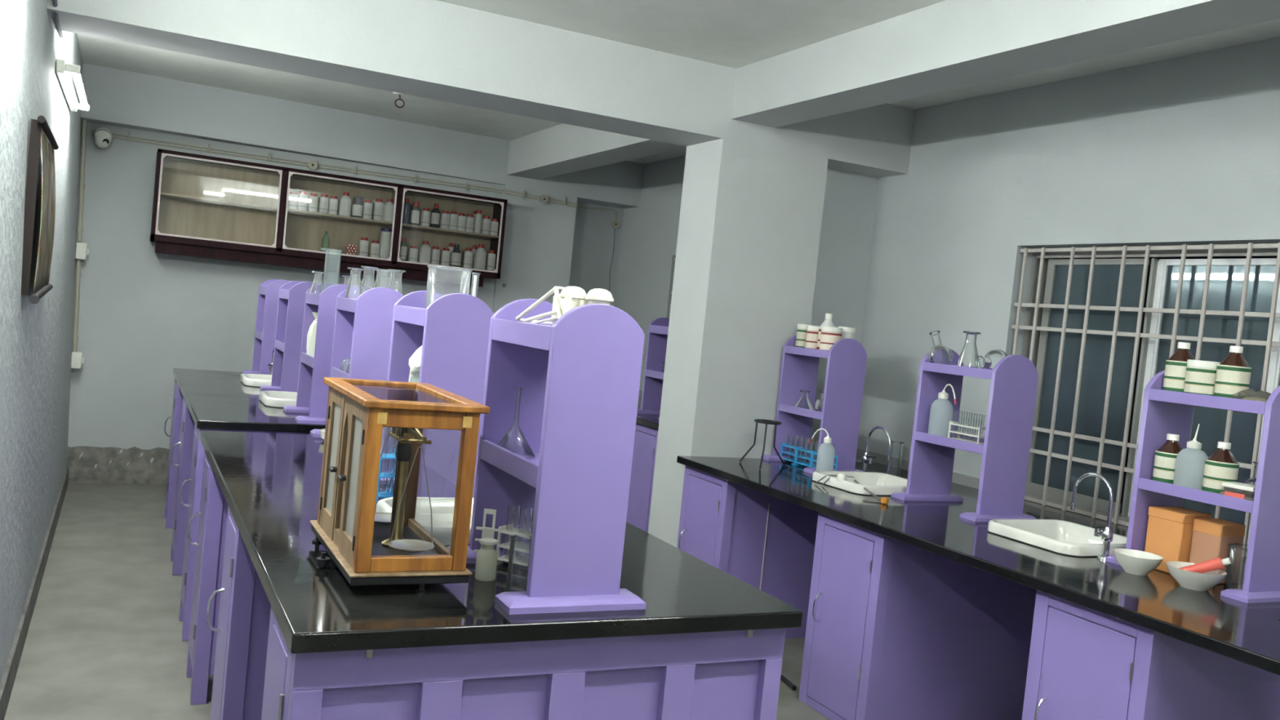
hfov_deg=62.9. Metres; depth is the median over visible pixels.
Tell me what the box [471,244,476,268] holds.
bottle
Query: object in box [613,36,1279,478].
wall
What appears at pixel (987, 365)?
flask
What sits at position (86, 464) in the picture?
baseboard
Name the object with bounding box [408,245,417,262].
bottle
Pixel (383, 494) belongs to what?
test tube rack
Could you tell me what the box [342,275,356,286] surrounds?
flask
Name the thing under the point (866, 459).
tap
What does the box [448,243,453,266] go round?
bottle
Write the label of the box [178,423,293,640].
base cabinet
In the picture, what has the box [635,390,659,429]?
countertop
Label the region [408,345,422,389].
jar
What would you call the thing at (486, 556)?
bottle
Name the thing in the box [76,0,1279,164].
ceiling
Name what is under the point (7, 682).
baseboard
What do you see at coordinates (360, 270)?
flask
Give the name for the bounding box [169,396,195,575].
base cabinet
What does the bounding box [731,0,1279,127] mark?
ceiling beam
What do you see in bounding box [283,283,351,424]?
shelf
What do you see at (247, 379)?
sink
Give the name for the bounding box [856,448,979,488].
trim
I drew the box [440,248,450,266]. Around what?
bottle
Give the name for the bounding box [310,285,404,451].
shelf
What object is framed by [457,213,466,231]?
bottle
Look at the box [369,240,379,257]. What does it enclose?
bottle
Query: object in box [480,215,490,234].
bottle
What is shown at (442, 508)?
sink
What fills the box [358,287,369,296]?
flask
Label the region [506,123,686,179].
ceiling beam
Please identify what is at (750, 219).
pillar
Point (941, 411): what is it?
wash bottle
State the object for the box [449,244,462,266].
bottle
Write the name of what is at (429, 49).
ceiling beam
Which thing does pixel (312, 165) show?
conduit
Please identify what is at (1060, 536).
sink
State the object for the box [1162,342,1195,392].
bottle
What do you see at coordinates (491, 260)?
bottle
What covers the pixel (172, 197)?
shelf
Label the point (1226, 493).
print
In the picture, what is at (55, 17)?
cable bundle
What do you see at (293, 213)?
shelf
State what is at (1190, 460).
wash bottle
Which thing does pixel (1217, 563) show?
tube
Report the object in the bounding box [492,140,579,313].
pillar
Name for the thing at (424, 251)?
bottle
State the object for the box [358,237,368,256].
bottle
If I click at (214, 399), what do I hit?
countertop
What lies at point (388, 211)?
bottle
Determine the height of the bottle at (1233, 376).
0.185 m
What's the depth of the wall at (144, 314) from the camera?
7.18 m
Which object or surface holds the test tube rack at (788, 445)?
on the countertop at (1249, 633)
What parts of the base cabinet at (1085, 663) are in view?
leg, handle, door, rail, leg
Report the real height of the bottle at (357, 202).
0.147 m
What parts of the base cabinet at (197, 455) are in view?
rail, handle, leg, door, rail, leg, leg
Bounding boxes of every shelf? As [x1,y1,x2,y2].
[160,191,277,210]
[242,279,289,374]
[260,280,317,391]
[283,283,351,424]
[287,208,392,225]
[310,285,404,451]
[379,290,493,497]
[401,223,498,238]
[446,298,646,614]
[636,317,669,419]
[760,334,866,474]
[891,349,1038,521]
[1105,370,1279,603]
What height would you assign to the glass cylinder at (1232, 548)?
0.133 m
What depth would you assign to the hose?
4.39 m
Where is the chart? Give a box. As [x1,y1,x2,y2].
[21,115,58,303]
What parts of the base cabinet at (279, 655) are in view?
leg, door, rail, leg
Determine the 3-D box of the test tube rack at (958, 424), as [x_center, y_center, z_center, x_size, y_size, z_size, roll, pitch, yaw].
[1.366,0.285,4.338,0.060,0.133,0.174,5,3,-26]
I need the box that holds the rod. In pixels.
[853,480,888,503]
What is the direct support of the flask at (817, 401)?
on the shelf at (840, 412)
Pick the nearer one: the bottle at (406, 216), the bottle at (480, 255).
the bottle at (406, 216)
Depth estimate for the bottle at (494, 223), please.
7.98 m
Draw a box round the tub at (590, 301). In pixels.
[587,299,610,305]
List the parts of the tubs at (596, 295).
domed lid, domed lid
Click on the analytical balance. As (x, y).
(369, 547)
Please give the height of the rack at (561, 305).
0.088 m
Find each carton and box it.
[1144,506,1212,573]
[1188,518,1245,583]
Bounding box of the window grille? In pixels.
[1011,241,1279,557]
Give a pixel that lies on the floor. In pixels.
(104, 641)
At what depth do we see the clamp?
4.61 m
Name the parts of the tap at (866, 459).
lever, spout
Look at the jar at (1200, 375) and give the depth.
3.36 m
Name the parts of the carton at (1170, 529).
lid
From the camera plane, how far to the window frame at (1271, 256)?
4.97 m
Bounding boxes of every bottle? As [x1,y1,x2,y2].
[288,191,297,209]
[297,191,307,210]
[306,311,317,357]
[307,192,318,212]
[318,194,328,213]
[320,231,329,252]
[328,195,338,214]
[337,191,351,216]
[351,196,363,217]
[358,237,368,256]
[362,200,373,219]
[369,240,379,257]
[373,198,383,220]
[378,227,391,258]
[382,198,394,222]
[399,237,407,261]
[402,198,410,224]
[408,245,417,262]
[409,201,420,225]
[417,240,431,263]
[420,208,430,226]
[430,203,439,227]
[430,246,439,264]
[440,210,449,229]
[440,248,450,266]
[448,210,457,230]
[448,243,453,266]
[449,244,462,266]
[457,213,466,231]
[462,248,472,268]
[464,213,474,232]
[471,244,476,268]
[473,209,482,233]
[473,244,486,270]
[475,537,497,581]
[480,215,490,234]
[485,249,495,271]
[489,218,498,235]
[809,427,835,471]
[816,313,835,349]
[928,383,956,437]
[1151,433,1182,484]
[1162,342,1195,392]
[1173,423,1208,489]
[1201,441,1239,493]
[1213,345,1251,399]
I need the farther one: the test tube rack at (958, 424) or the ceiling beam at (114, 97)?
the ceiling beam at (114, 97)
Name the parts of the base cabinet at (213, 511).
rail, handle, leg, door, rail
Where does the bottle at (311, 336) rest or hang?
on the shelf at (312, 398)
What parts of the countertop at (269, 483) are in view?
handle strip, plate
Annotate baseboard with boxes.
[0,466,68,719]
[66,445,168,484]
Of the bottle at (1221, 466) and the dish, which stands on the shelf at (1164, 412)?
the bottle at (1221, 466)
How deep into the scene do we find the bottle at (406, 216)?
7.68 m
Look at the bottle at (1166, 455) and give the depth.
3.46 m
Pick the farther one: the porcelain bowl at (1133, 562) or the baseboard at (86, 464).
the baseboard at (86, 464)
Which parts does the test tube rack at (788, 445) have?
frame, frame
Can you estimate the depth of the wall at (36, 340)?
3.79 m
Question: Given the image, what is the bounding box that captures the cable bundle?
[51,0,63,38]
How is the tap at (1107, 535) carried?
on the countertop at (1249, 633)
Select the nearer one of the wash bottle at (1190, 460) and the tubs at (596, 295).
the tubs at (596, 295)
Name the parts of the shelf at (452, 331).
panel, panel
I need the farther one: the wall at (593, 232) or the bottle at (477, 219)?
the wall at (593, 232)
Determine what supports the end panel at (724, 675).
on the floor
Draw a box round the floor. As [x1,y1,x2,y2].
[4,482,830,719]
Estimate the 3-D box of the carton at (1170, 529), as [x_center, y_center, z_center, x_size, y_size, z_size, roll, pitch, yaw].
[1.788,0.601,3.483,0.144,0.203,0.134,5,3,-26]
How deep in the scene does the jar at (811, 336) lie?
5.27 m
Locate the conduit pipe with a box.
[70,119,88,368]
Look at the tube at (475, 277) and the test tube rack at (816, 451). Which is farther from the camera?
the test tube rack at (816, 451)
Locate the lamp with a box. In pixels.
[55,58,89,111]
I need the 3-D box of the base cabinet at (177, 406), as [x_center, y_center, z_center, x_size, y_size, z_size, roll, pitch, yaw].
[-2.626,0.542,6.237,0.400,0.864,0.325,5,3,-26]
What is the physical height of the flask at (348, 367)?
0.073 m
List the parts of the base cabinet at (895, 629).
leg, handle, rail, door, rail, leg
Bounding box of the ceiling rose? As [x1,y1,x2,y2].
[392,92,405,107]
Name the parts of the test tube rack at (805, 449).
frame, frame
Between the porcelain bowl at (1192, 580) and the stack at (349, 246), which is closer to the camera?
the porcelain bowl at (1192, 580)
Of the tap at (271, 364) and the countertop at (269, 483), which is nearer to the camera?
the countertop at (269, 483)
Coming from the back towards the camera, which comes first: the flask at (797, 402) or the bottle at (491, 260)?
the bottle at (491, 260)
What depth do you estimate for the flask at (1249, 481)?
3.30 m
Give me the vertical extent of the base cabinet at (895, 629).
0.779 m
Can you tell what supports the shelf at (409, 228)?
attached to the upper cabinet at (204, 206)
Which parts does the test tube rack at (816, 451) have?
frame, frame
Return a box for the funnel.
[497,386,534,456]
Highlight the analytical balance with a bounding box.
[309,377,489,594]
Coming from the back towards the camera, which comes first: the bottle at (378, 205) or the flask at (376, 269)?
the bottle at (378, 205)
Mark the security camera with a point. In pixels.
(103, 137)
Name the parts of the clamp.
arm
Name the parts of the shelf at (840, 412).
panel, panel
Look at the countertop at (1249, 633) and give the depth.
3.43 m
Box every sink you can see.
[240,373,271,386]
[258,391,297,408]
[375,497,474,545]
[812,470,907,495]
[987,519,1127,556]
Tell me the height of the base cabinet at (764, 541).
0.779 m
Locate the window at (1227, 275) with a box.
[1020,242,1279,558]
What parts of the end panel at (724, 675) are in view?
panel, panel, rail, panel, panel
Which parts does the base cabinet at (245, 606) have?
handle, leg, door, rail, leg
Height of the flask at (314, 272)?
0.131 m
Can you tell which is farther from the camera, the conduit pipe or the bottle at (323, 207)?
the bottle at (323, 207)
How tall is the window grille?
1.173 m
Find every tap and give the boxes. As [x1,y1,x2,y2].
[267,347,274,374]
[862,426,891,471]
[1070,472,1113,559]
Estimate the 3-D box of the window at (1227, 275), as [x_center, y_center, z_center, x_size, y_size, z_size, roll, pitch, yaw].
[2.176,0.137,4.323,0.202,1.227,1.605,5,3,-26]
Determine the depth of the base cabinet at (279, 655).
1.95 m
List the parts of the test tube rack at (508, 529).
frame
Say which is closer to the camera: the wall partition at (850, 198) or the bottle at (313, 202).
the wall partition at (850, 198)
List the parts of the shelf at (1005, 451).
panel, panel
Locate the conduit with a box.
[91,130,619,228]
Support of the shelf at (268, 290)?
on the countertop at (214, 399)
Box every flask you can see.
[308,271,324,293]
[339,357,351,370]
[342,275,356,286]
[344,266,364,297]
[346,361,350,373]
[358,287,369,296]
[359,266,377,293]
[373,268,390,288]
[377,269,395,288]
[387,269,405,294]
[793,390,813,410]
[813,391,823,411]
[928,330,953,364]
[955,330,981,368]
[974,349,1008,369]
[1241,461,1257,498]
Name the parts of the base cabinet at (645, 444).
rail, leg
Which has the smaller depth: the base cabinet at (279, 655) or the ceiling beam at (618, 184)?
the base cabinet at (279, 655)
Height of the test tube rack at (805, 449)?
0.144 m
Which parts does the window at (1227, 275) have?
glass pane, sash, sill, track rail, sash, glass pane, sash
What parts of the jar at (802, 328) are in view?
lid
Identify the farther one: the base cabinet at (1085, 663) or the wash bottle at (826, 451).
the wash bottle at (826, 451)
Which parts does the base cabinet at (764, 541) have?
handle, leg, door, rail, leg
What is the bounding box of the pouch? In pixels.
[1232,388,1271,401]
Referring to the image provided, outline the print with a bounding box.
[1224,490,1244,498]
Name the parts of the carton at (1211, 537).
lid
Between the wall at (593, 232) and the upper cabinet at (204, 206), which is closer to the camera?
the upper cabinet at (204, 206)
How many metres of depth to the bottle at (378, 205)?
7.59 m
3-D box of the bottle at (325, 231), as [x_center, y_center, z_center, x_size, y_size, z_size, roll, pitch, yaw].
[-2.244,-0.843,7.468,0.053,0.150,0.053,5,2,-12]
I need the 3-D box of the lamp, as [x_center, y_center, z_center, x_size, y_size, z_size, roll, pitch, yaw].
[-2.705,-1.296,5.006,0.090,0.056,1.240,5,3,-26]
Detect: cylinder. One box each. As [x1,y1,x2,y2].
[321,248,342,290]
[505,534,531,591]
[886,440,904,476]
[1224,542,1246,588]
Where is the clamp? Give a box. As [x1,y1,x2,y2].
[814,472,854,484]
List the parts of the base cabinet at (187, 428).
handle, leg, door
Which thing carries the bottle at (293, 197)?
on the upper cabinet at (204, 206)
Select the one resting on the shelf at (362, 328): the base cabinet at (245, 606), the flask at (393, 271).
the flask at (393, 271)
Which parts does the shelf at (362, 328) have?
panel, panel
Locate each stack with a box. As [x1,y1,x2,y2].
[344,244,357,255]
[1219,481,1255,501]
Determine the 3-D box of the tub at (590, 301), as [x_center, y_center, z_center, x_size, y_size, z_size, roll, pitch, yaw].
[-0.087,-0.076,2.122,0.044,0.093,0.045,5,3,-26]
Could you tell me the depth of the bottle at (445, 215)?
7.80 m
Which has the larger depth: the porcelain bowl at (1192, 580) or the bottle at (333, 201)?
the bottle at (333, 201)
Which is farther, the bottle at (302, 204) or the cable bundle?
the bottle at (302, 204)
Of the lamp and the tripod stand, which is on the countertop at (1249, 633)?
the tripod stand
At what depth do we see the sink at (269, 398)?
4.92 m
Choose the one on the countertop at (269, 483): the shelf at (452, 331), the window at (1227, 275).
the shelf at (452, 331)
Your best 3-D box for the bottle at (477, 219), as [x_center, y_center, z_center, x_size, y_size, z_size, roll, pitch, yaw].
[-1.231,-1.051,7.947,0.057,0.176,0.057,5,2,-11]
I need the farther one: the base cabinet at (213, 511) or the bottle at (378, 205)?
the bottle at (378, 205)
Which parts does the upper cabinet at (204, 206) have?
glass door, rail, glass door, glass door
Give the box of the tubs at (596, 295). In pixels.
[559,286,613,309]
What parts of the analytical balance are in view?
post, door, glass pane, arched frame, rail, lid frame, door, glass pane, post, lid frame, rail, board, floor plate, rail, post, rail, lid frame, rail, rail, lid frame, post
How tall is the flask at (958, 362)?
0.169 m
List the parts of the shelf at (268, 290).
panel, panel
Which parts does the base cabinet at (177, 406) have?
handle, leg, door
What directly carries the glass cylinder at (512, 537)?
on the countertop at (269, 483)
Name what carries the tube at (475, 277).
on the shelf at (452, 331)
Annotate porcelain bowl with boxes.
[1112,548,1163,575]
[1165,560,1226,591]
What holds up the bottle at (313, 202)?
on the upper cabinet at (204, 206)
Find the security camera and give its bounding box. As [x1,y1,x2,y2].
[93,127,112,147]
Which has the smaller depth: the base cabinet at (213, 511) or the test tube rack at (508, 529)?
the test tube rack at (508, 529)
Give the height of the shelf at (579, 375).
0.596 m
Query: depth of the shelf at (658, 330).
6.42 m
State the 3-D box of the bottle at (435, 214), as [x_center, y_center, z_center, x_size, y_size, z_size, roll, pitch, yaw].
[-1.524,-1.076,7.798,0.065,0.180,0.065,5,2,-16]
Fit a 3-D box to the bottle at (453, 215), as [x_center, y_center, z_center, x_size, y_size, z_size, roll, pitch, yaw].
[-1.404,-1.046,7.855,0.066,0.140,0.066,4,3,-27]
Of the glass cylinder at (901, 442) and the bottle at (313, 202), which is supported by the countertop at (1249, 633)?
the glass cylinder at (901, 442)
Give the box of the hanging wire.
[608,228,615,291]
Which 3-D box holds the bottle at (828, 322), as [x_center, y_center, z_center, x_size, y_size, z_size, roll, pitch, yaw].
[0.941,-0.132,5.260,0.086,0.205,0.086,5,2,-25]
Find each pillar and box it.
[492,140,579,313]
[648,138,828,547]
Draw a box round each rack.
[376,426,395,502]
[496,505,533,566]
[515,286,588,324]
[780,435,804,464]
[792,437,818,466]
[810,442,838,470]
[947,410,985,444]
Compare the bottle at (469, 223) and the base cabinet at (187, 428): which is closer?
the base cabinet at (187, 428)
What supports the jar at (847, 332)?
on the shelf at (840, 412)
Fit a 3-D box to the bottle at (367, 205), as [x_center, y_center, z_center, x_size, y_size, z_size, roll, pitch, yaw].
[-1.974,-1.091,7.583,0.066,0.138,0.066,5,2,-22]
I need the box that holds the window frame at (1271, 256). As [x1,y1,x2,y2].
[1052,255,1277,512]
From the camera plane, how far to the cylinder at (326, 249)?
4.64 m
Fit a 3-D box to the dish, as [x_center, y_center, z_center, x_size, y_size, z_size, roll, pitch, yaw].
[-1.158,0.286,3.949,0.099,0.042,0.099,5,3,-26]
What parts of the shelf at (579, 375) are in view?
panel, panel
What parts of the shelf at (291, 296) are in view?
panel, panel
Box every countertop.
[173,368,325,432]
[200,430,803,658]
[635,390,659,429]
[676,455,1279,675]
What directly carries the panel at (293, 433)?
attached to the countertop at (214, 399)
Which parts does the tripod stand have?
leg, leg, leg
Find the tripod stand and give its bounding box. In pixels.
[738,418,785,469]
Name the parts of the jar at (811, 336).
lid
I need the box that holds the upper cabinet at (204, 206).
[150,148,507,287]
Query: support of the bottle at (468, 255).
on the upper cabinet at (204, 206)
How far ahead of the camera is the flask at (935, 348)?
4.46 m
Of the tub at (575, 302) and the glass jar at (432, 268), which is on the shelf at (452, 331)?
the glass jar at (432, 268)
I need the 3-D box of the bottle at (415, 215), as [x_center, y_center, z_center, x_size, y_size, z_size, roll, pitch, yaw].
[-1.661,-1.084,7.737,0.063,0.174,0.063,5,2,-22]
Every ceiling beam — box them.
[46,0,915,177]
[80,62,509,185]
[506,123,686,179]
[577,160,644,208]
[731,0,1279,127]
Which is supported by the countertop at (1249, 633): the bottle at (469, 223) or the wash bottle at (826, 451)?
the wash bottle at (826, 451)
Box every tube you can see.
[470,272,479,297]
[1178,556,1231,573]
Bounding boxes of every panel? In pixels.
[286,627,786,719]
[293,432,310,434]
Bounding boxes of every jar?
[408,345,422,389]
[424,265,472,308]
[795,324,813,347]
[804,325,819,349]
[819,325,842,350]
[838,326,855,339]
[1183,359,1220,395]
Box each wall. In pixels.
[0,0,83,684]
[67,120,503,449]
[568,201,623,306]
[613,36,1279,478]
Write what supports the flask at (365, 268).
on the shelf at (362, 328)
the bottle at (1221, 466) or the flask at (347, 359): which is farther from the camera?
the flask at (347, 359)
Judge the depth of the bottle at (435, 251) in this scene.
7.80 m
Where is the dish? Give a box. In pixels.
[320,428,324,439]
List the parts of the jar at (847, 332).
lid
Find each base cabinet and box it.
[164,377,182,528]
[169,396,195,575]
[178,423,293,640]
[186,449,227,705]
[206,505,271,719]
[261,606,293,719]
[626,422,657,533]
[676,465,818,638]
[798,512,1036,719]
[1022,590,1279,719]
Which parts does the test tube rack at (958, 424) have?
frame, frame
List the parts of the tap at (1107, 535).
spout, lever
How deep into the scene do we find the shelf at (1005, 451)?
4.21 m
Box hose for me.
[780,674,796,690]
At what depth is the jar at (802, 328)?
5.35 m
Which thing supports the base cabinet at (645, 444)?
on the floor
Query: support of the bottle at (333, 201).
on the upper cabinet at (204, 206)
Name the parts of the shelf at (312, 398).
panel, panel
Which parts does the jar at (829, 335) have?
lid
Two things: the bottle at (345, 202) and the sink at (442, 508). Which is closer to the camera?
the sink at (442, 508)
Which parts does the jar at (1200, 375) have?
lid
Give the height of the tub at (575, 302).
0.093 m
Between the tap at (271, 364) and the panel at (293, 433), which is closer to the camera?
the panel at (293, 433)
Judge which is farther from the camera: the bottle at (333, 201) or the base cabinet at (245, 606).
the bottle at (333, 201)
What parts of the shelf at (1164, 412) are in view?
panel, panel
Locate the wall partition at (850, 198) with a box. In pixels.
[810,168,878,457]
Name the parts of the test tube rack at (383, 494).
frame, frame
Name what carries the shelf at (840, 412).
on the countertop at (1249, 633)
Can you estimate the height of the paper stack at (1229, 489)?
0.060 m
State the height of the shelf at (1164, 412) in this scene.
0.665 m
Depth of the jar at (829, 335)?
5.12 m
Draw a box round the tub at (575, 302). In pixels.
[570,297,582,309]
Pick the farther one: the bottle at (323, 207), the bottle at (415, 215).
the bottle at (415, 215)
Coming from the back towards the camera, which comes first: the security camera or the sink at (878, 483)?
the security camera
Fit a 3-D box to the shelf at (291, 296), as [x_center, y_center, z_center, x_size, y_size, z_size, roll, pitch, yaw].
[-1.781,-0.114,5.460,0.287,0.596,0.461,5,3,-26]
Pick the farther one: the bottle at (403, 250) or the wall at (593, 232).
the wall at (593, 232)
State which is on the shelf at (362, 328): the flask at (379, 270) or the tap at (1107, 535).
the flask at (379, 270)
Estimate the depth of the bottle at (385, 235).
7.62 m
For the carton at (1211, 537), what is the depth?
3.36 m

